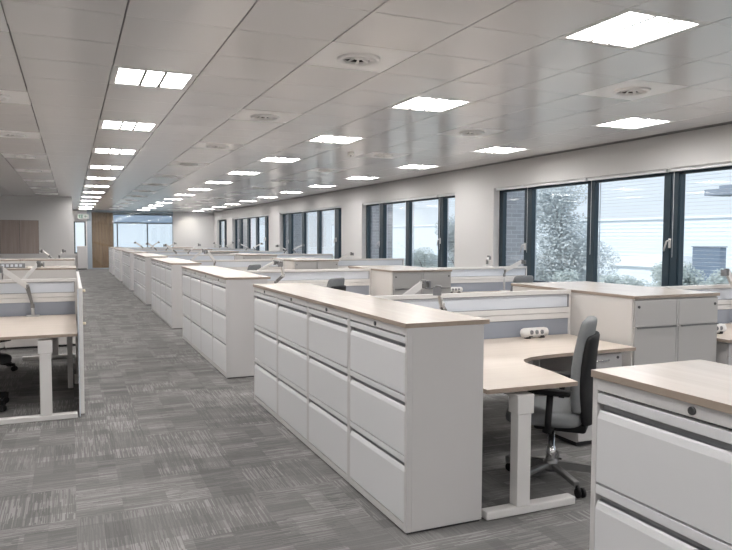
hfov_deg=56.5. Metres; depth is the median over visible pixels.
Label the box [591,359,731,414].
countertop
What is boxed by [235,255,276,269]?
storage cabinet
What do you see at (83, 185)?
ceiling light
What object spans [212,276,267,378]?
filing cabinet
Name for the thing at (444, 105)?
diffuser
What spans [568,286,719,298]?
countertop
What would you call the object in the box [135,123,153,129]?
diffuser
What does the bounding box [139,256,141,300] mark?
filing cabinet
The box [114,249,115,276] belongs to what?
filing cabinet
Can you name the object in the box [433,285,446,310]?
monitor arm
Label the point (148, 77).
diffuser
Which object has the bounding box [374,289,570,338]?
screen
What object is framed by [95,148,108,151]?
diffuser
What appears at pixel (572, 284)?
countertop
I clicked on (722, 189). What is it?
canopy
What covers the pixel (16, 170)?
ceiling vent
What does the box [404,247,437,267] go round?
tree
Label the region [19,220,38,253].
wall panel
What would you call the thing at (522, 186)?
window blind
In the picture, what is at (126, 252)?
filing cabinet
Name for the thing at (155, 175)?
ceiling vent
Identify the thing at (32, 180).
ceiling vent
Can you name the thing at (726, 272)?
monitor arm
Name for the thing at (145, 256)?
countertop
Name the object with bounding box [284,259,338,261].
countertop
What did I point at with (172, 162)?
ceiling vent
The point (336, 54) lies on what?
ceiling vent
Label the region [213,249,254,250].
screen
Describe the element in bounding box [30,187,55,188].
ceiling vent
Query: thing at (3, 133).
ceiling vent
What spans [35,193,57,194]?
ceiling vent
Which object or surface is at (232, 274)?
countertop
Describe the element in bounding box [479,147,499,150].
diffuser
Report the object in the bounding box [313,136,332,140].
diffuser
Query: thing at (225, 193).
ceiling vent
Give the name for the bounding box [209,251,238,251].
countertop
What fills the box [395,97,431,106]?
diffuser
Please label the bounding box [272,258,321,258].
countertop
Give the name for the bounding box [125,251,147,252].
countertop
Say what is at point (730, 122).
trim
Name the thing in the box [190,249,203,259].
monitor arm
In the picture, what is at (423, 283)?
monitor arm
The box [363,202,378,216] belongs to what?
window blind
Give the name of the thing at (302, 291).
countertop
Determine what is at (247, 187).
ceiling vent
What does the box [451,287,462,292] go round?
module
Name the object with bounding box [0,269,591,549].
floor
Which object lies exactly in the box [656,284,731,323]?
screen
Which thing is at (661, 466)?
filing cabinet
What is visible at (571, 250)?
tree
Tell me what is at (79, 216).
exit sign
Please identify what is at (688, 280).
tree
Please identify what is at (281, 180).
ceiling vent
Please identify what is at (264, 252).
screen
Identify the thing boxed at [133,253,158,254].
countertop
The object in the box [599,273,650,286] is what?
tree
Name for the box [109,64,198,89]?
ceiling light
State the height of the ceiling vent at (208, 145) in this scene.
0.097 m
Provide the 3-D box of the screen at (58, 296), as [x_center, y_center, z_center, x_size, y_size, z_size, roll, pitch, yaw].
[-3.962,0.606,6.905,1.910,1.110,0.240,-1,3,-23]
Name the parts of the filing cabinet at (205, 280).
drawer, drawer, drawer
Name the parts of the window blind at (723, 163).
cord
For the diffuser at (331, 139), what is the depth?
8.95 m
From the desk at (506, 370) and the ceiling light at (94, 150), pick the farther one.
the ceiling light at (94, 150)
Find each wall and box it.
[0,196,171,258]
[72,210,213,268]
[214,124,731,266]
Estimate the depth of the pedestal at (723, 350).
5.68 m
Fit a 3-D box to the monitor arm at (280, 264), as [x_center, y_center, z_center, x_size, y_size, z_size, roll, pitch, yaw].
[-1.194,0.067,9.148,0.198,0.503,0.169,1,3,10]
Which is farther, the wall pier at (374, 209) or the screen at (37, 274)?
the wall pier at (374, 209)
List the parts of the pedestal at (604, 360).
drawer, drawer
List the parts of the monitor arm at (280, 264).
arm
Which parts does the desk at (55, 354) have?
leg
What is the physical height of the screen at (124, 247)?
1.110 m
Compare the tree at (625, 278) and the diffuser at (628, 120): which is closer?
the diffuser at (628, 120)
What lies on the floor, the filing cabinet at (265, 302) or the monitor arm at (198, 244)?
the filing cabinet at (265, 302)
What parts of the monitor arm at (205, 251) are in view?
arm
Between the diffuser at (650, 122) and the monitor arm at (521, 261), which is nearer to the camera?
the diffuser at (650, 122)
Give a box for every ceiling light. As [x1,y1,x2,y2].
[83,185,110,187]
[85,177,116,179]
[88,164,125,169]
[92,147,138,154]
[98,118,158,131]
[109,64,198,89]
[174,194,194,195]
[187,188,212,190]
[204,181,233,183]
[226,171,261,174]
[257,157,302,162]
[306,135,365,143]
[306,185,334,187]
[344,176,378,179]
[386,96,475,112]
[395,164,439,168]
[470,146,528,153]
[556,7,710,49]
[592,117,675,129]
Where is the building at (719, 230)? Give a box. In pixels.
[392,215,731,279]
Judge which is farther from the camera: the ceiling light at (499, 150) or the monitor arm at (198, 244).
the monitor arm at (198, 244)
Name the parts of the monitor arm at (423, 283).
arm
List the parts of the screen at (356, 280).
panel, fabric panel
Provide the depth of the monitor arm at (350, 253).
14.20 m
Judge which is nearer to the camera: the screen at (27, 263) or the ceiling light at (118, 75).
the ceiling light at (118, 75)
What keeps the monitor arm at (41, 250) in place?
on the countertop at (27, 259)
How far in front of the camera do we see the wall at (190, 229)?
34.72 m
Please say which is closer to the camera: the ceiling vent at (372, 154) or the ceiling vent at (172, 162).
the ceiling vent at (372, 154)
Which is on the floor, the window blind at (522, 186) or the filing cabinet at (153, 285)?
the filing cabinet at (153, 285)
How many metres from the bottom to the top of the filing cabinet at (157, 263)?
1.088 m
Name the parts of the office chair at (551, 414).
seat, armrest, backrest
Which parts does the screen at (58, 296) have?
panel, fabric panel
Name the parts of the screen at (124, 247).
frame, panel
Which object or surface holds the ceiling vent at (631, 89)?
in the ceiling
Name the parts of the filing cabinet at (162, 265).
drawer, drawer, drawer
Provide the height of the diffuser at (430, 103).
0.020 m
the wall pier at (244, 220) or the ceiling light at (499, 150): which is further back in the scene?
the wall pier at (244, 220)
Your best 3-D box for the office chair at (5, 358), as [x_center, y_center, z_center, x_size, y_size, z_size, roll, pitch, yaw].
[-3.522,0.678,6.063,0.649,1.058,0.639,-1,4,-29]
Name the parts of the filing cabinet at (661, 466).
drawer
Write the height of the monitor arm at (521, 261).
0.493 m
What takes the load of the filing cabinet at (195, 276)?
on the floor
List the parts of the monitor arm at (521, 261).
arm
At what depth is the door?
33.23 m
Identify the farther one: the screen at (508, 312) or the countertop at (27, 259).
the countertop at (27, 259)
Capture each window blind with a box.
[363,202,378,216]
[378,199,403,246]
[404,195,437,247]
[438,193,454,248]
[496,185,524,210]
[525,178,586,251]
[587,169,668,239]
[668,162,731,242]
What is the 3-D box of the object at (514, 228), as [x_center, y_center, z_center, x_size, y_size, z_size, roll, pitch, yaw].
[2.569,1.125,12.658,0.600,7.500,0.900,-1,3,-23]
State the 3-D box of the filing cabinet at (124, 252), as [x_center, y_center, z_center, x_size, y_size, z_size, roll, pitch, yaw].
[-7.358,-0.187,21.466,0.471,1.088,0.798,-1,3,-23]
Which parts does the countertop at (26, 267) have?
power strip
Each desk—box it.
[0,314,77,424]
[22,337,74,360]
[453,290,509,292]
[481,334,635,520]
[529,359,539,395]
[717,323,731,342]
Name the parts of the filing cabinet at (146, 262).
drawer, drawer, drawer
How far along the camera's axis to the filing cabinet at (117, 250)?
24.77 m
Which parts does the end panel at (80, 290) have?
edge post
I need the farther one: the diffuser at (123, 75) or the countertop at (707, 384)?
the diffuser at (123, 75)
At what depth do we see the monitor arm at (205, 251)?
13.11 m
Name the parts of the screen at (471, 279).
frame, fabric panel, panel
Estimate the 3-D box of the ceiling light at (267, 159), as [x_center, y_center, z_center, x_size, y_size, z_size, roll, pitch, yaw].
[-1.429,-1.935,11.314,0.636,0.050,0.636,-1,3,-23]
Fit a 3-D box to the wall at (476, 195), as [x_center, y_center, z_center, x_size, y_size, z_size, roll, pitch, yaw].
[-0.795,-0.968,19.246,0.250,2.940,42.800,-1,3,-23]
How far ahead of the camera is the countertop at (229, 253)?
18.70 m
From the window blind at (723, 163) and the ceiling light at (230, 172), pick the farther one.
the ceiling light at (230, 172)
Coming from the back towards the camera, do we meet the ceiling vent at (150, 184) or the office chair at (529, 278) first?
the ceiling vent at (150, 184)
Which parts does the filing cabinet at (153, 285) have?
drawer, drawer, drawer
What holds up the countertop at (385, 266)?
on the storage cabinet
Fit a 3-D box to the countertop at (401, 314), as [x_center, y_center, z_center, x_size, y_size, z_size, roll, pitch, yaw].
[0.120,0.216,4.321,0.508,0.025,1.602,-1,3,-23]
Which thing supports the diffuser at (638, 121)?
attached to the ceiling light at (632, 123)
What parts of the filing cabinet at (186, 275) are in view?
drawer, drawer, drawer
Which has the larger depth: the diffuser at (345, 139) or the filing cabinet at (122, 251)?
the filing cabinet at (122, 251)
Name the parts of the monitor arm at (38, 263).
arm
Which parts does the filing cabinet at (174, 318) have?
drawer, drawer, drawer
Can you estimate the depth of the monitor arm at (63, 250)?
13.59 m
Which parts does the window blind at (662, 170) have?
cord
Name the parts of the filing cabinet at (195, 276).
drawer, drawer, drawer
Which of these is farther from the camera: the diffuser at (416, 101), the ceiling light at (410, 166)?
the ceiling light at (410, 166)
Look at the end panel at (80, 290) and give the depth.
5.87 m
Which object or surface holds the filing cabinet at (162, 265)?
on the floor
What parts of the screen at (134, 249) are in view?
frame, panel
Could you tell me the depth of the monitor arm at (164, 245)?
17.20 m
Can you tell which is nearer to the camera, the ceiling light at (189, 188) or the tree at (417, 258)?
the ceiling light at (189, 188)
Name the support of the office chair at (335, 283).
on the floor
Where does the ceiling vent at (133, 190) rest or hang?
in the ceiling
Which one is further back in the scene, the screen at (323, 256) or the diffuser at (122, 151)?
the screen at (323, 256)
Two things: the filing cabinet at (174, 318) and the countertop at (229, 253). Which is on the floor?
the filing cabinet at (174, 318)
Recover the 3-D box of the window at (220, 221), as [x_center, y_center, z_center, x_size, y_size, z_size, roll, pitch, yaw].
[-7.014,-1.895,33.523,0.200,1.655,2.400,-1,3,-23]
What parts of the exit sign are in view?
panel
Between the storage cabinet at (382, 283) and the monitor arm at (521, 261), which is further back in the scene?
the monitor arm at (521, 261)
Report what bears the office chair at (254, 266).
on the floor
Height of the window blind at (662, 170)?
1.100 m
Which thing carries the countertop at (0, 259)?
on the storage cabinet at (0, 261)
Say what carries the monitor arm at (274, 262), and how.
on the desk
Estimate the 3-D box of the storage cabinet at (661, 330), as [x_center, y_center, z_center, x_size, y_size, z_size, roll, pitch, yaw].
[2.329,0.702,5.798,0.915,1.088,0.817,-1,3,-23]
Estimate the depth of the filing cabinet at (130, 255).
19.58 m
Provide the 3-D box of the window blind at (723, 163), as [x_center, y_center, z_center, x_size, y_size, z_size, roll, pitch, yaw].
[4.054,-0.736,7.850,0.063,1.100,1.410,-1,3,-23]
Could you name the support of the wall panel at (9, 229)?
attached to the wall at (54, 214)
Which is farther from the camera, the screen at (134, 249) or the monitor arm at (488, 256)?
the screen at (134, 249)
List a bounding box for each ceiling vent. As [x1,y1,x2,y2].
[0,3,8,31]
[0,90,30,104]
[0,130,40,138]
[1,153,47,159]
[15,169,51,172]
[23,179,53,181]
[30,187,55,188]
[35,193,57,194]
[133,190,156,191]
[141,183,169,185]
[152,174,186,177]
[168,161,208,166]
[191,142,242,149]
[225,193,248,194]
[230,109,301,122]
[245,187,269,188]
[272,179,302,181]
[304,42,418,72]
[307,168,347,171]
[357,152,409,158]
[439,127,508,136]
[578,79,688,99]
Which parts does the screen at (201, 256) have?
panel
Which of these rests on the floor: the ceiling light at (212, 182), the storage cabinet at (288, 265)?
the storage cabinet at (288, 265)
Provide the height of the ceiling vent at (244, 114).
0.097 m
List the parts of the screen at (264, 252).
panel, frame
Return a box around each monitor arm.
[0,266,38,316]
[22,261,44,278]
[39,249,53,258]
[56,249,65,258]
[163,244,178,254]
[186,243,200,254]
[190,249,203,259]
[204,250,215,265]
[258,260,278,269]
[274,261,284,282]
[337,252,353,261]
[402,280,430,294]
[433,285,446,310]
[482,255,491,266]
[499,259,525,290]
[720,268,731,323]
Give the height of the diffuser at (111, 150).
0.020 m
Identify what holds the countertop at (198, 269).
on the filing cabinet at (195, 276)
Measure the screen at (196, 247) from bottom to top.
1.110 m
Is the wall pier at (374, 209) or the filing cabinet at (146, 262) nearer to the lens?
the filing cabinet at (146, 262)
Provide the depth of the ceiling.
5.78 m
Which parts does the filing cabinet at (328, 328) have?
drawer, drawer, drawer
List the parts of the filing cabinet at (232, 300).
drawer, drawer, drawer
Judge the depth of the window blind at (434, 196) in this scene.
14.63 m
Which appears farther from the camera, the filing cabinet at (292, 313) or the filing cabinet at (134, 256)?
the filing cabinet at (134, 256)
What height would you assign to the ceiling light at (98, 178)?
0.050 m
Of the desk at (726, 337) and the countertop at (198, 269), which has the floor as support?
the desk at (726, 337)
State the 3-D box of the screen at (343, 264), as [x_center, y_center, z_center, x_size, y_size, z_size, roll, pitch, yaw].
[0.000,0.202,14.625,1.790,1.110,0.240,-1,3,-23]
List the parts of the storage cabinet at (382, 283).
door, door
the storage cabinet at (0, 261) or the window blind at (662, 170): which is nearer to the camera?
the window blind at (662, 170)
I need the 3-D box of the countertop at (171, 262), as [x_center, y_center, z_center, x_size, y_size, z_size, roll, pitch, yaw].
[-3.362,-0.229,12.265,0.508,0.025,1.602,-1,3,-23]
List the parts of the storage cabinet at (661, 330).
door, handle, door, handle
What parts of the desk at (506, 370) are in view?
leg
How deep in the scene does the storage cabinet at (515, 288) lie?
6.49 m
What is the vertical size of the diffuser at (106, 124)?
0.018 m
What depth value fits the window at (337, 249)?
21.16 m
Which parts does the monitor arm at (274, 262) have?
arm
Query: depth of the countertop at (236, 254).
17.58 m
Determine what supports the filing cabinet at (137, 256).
on the floor
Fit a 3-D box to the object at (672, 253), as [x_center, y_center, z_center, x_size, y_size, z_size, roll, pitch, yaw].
[3.387,-0.557,9.617,0.270,1.655,5.190,-1,3,-23]
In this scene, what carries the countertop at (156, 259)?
on the filing cabinet at (157, 263)
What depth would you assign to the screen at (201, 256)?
17.58 m
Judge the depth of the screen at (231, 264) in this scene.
13.50 m
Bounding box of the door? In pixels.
[92,212,113,267]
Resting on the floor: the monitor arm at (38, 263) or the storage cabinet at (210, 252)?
the storage cabinet at (210, 252)
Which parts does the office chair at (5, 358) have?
seat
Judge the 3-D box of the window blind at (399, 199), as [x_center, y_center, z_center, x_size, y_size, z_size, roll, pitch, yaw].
[0.584,-1.184,15.854,0.063,1.100,1.360,-1,3,-23]
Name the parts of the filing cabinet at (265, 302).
drawer, drawer, drawer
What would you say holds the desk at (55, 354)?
on the floor
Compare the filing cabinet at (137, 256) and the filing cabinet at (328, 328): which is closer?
the filing cabinet at (328, 328)
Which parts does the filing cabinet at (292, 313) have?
drawer, drawer, drawer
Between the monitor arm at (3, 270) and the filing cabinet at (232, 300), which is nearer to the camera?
the monitor arm at (3, 270)
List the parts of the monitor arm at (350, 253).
arm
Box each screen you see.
[0,278,78,383]
[124,247,168,248]
[134,249,183,250]
[144,251,203,254]
[164,254,235,259]
[189,259,283,269]
[196,247,230,248]
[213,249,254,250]
[239,251,286,253]
[239,268,370,294]
[276,254,332,258]
[334,258,403,268]
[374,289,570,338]
[433,266,526,291]
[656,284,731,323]
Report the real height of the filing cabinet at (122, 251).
1.088 m
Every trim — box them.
[87,210,91,268]
[216,121,731,211]
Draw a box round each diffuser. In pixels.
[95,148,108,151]
[103,121,120,127]
[110,149,119,152]
[116,68,142,82]
[121,150,134,153]
[122,122,134,128]
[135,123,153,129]
[142,71,162,84]
[161,73,189,86]
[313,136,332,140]
[326,137,343,141]
[338,137,357,141]
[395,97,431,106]
[414,99,444,108]
[428,101,462,109]
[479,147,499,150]
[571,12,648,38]
[595,17,666,41]
[602,118,638,124]
[614,119,648,126]
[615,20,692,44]
[628,120,662,126]
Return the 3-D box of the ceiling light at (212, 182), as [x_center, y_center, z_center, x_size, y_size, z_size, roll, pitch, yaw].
[-3.477,-2.200,16.038,0.636,0.050,0.636,-1,3,-23]
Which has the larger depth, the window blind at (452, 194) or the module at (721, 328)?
the window blind at (452, 194)
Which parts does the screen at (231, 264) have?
panel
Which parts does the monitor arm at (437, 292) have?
mount plate, arm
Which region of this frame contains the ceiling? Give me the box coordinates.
[0,0,731,213]
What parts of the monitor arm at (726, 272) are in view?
mount plate, arm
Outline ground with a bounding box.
[333,256,608,282]
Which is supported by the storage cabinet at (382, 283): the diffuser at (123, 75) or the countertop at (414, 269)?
the countertop at (414, 269)
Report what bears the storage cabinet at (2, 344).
on the floor
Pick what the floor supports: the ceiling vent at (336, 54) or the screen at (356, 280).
the screen at (356, 280)
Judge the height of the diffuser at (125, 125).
0.020 m
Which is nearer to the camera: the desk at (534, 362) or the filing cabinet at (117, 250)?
the desk at (534, 362)
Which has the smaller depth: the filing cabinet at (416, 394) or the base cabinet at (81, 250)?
the filing cabinet at (416, 394)
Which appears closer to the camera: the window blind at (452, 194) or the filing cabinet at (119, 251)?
the window blind at (452, 194)
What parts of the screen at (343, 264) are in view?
panel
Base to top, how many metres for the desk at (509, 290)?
0.731 m
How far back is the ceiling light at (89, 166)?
12.74 m
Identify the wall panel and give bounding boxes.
[0,220,19,253]
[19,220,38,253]
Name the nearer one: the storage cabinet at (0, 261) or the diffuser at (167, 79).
the diffuser at (167, 79)
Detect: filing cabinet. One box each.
[112,248,114,274]
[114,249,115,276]
[117,250,118,279]
[118,250,122,281]
[122,251,123,283]
[124,252,125,285]
[126,252,127,287]
[128,253,133,290]
[133,254,136,295]
[136,255,138,297]
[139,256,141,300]
[142,257,165,304]
[151,259,155,312]
[155,260,160,317]
[160,262,165,321]
[165,263,198,328]
[182,268,190,344]
[190,270,200,353]
[200,273,212,364]
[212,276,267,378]
[254,287,277,419]
[277,293,307,445]
[308,302,349,483]
[349,313,483,534]
[589,377,731,549]
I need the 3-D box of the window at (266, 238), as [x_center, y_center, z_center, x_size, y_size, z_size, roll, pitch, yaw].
[-4.800,-1.609,28.415,0.200,1.655,6.250,-1,3,-23]
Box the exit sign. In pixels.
[77,210,88,218]
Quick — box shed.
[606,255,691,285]
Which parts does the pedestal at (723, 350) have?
drawer, drawer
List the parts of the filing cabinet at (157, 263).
drawer, drawer, drawer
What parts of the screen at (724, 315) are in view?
frame, panel, fabric panel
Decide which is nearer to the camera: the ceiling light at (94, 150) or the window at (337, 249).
the ceiling light at (94, 150)
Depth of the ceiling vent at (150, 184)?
16.67 m
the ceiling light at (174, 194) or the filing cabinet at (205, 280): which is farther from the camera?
the ceiling light at (174, 194)
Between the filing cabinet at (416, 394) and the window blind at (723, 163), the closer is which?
the filing cabinet at (416, 394)
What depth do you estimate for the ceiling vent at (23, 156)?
10.90 m
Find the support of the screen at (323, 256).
on the floor
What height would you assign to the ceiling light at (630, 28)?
0.050 m
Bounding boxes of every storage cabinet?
[0,261,21,262]
[0,273,4,349]
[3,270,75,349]
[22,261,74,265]
[206,252,238,253]
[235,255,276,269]
[284,261,337,269]
[371,270,450,295]
[513,286,545,366]
[570,292,718,366]
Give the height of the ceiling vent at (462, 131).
0.097 m
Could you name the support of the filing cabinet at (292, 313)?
on the floor
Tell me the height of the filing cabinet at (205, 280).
1.088 m
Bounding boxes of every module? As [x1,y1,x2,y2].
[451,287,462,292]
[520,327,548,338]
[717,323,726,333]
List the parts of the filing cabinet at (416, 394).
drawer, drawer, drawer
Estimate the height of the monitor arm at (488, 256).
0.174 m
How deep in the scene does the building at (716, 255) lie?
69.83 m
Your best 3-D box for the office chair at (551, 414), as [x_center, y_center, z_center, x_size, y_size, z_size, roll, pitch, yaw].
[1.202,0.790,4.331,0.639,1.058,0.649,-1,3,-20]
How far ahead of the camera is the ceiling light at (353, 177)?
14.76 m
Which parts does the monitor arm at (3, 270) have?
arm, arm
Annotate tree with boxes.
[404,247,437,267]
[435,215,454,266]
[535,184,620,281]
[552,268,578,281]
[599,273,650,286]
[648,262,715,286]
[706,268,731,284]
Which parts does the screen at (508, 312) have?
panel, fabric panel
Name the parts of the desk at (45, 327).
leg, leg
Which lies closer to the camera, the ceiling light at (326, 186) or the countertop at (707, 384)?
the countertop at (707, 384)
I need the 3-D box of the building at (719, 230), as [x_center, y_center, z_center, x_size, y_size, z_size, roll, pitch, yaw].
[36.293,-5.666,130.009,20.600,8.600,170.600,-1,3,-23]
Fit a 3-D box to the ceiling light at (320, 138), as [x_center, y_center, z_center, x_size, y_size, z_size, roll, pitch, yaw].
[-0.405,-1.803,8.952,0.636,0.050,0.636,-1,3,-23]
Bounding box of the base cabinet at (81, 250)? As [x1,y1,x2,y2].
[77,246,86,269]
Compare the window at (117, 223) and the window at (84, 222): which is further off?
the window at (117, 223)
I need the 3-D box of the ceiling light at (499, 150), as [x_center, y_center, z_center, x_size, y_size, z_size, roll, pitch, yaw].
[1.961,-1.849,9.975,0.636,0.050,0.636,-1,3,-23]
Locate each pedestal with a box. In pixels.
[539,352,621,445]
[716,341,731,364]
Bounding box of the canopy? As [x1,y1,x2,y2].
[704,185,731,196]
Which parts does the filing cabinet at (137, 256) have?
drawer, drawer, drawer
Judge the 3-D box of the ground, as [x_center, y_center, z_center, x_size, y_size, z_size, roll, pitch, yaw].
[27.236,0.972,88.256,240.000,0.200,260.000,-1,3,-23]
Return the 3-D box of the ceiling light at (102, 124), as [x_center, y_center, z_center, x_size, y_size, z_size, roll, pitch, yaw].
[-2.771,-1.756,7.929,0.636,0.050,0.636,-1,3,-23]
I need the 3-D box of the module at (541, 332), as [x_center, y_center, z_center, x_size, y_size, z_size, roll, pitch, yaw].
[1.392,0.477,5.622,0.280,0.086,0.074,-1,3,-23]
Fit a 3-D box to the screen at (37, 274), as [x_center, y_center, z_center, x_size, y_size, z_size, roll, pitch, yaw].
[-4.692,0.454,9.853,0.915,1.088,0.817,-1,3,-23]
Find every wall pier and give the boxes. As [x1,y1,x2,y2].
[238,219,246,248]
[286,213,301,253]
[371,204,392,258]
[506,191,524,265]
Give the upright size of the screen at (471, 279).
1.110 m
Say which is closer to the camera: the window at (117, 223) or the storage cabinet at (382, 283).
the storage cabinet at (382, 283)
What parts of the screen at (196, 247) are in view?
frame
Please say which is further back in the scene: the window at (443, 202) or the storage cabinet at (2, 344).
the window at (443, 202)
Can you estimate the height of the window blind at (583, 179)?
1.100 m
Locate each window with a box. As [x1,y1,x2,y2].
[74,221,85,253]
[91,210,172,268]
[113,214,171,246]
[219,219,226,246]
[235,216,268,250]
[283,208,340,258]
[366,195,454,266]
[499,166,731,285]
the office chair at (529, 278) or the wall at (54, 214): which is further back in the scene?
the wall at (54, 214)
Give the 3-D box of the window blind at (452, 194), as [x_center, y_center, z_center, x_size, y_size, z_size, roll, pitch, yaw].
[1.611,-1.052,13.485,0.063,1.100,0.710,-1,3,-23]
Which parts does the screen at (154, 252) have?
frame, panel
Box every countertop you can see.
[0,259,21,260]
[0,263,75,269]
[22,258,74,260]
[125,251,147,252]
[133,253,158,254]
[138,255,167,257]
[150,258,183,261]
[160,260,201,264]
[181,266,233,272]
[200,270,270,279]
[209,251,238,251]
[229,253,263,253]
[236,254,276,255]
[253,283,368,300]
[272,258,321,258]
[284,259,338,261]
[307,296,489,327]
[348,265,414,268]
[369,267,451,272]
[511,281,636,289]
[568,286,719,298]
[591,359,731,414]
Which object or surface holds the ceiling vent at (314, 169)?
in the ceiling
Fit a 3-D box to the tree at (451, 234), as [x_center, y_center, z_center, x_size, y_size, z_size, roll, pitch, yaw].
[7.282,-1.190,54.020,3.449,7.682,3.338,1,3,22]
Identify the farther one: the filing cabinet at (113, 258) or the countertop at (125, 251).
the filing cabinet at (113, 258)
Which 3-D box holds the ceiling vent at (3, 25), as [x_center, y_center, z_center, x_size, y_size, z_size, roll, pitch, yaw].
[-2.418,-1.538,3.874,0.638,0.097,0.638,-1,3,-23]
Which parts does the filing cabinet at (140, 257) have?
drawer, drawer, drawer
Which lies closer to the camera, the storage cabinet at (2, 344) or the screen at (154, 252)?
the storage cabinet at (2, 344)
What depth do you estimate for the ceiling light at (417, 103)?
6.61 m
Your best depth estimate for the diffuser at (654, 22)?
4.23 m
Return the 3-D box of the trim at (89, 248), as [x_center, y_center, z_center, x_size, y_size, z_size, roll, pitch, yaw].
[-13.382,-1.710,32.912,0.180,2.840,0.180,-1,3,-23]
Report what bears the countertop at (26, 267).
on the screen at (37, 274)
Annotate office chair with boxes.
[0,340,11,411]
[1,362,17,370]
[247,264,260,269]
[327,277,345,290]
[505,316,599,497]
[510,275,532,290]
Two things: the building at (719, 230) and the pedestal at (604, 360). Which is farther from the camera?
the building at (719, 230)
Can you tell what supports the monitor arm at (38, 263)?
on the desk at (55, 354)
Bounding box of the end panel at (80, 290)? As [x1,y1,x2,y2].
[76,271,85,415]
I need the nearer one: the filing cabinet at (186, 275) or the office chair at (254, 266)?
the filing cabinet at (186, 275)
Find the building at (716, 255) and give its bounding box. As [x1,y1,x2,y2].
[691,246,727,284]
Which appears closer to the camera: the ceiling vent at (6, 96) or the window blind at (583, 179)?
the ceiling vent at (6, 96)
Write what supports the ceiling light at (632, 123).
attached to the ceiling

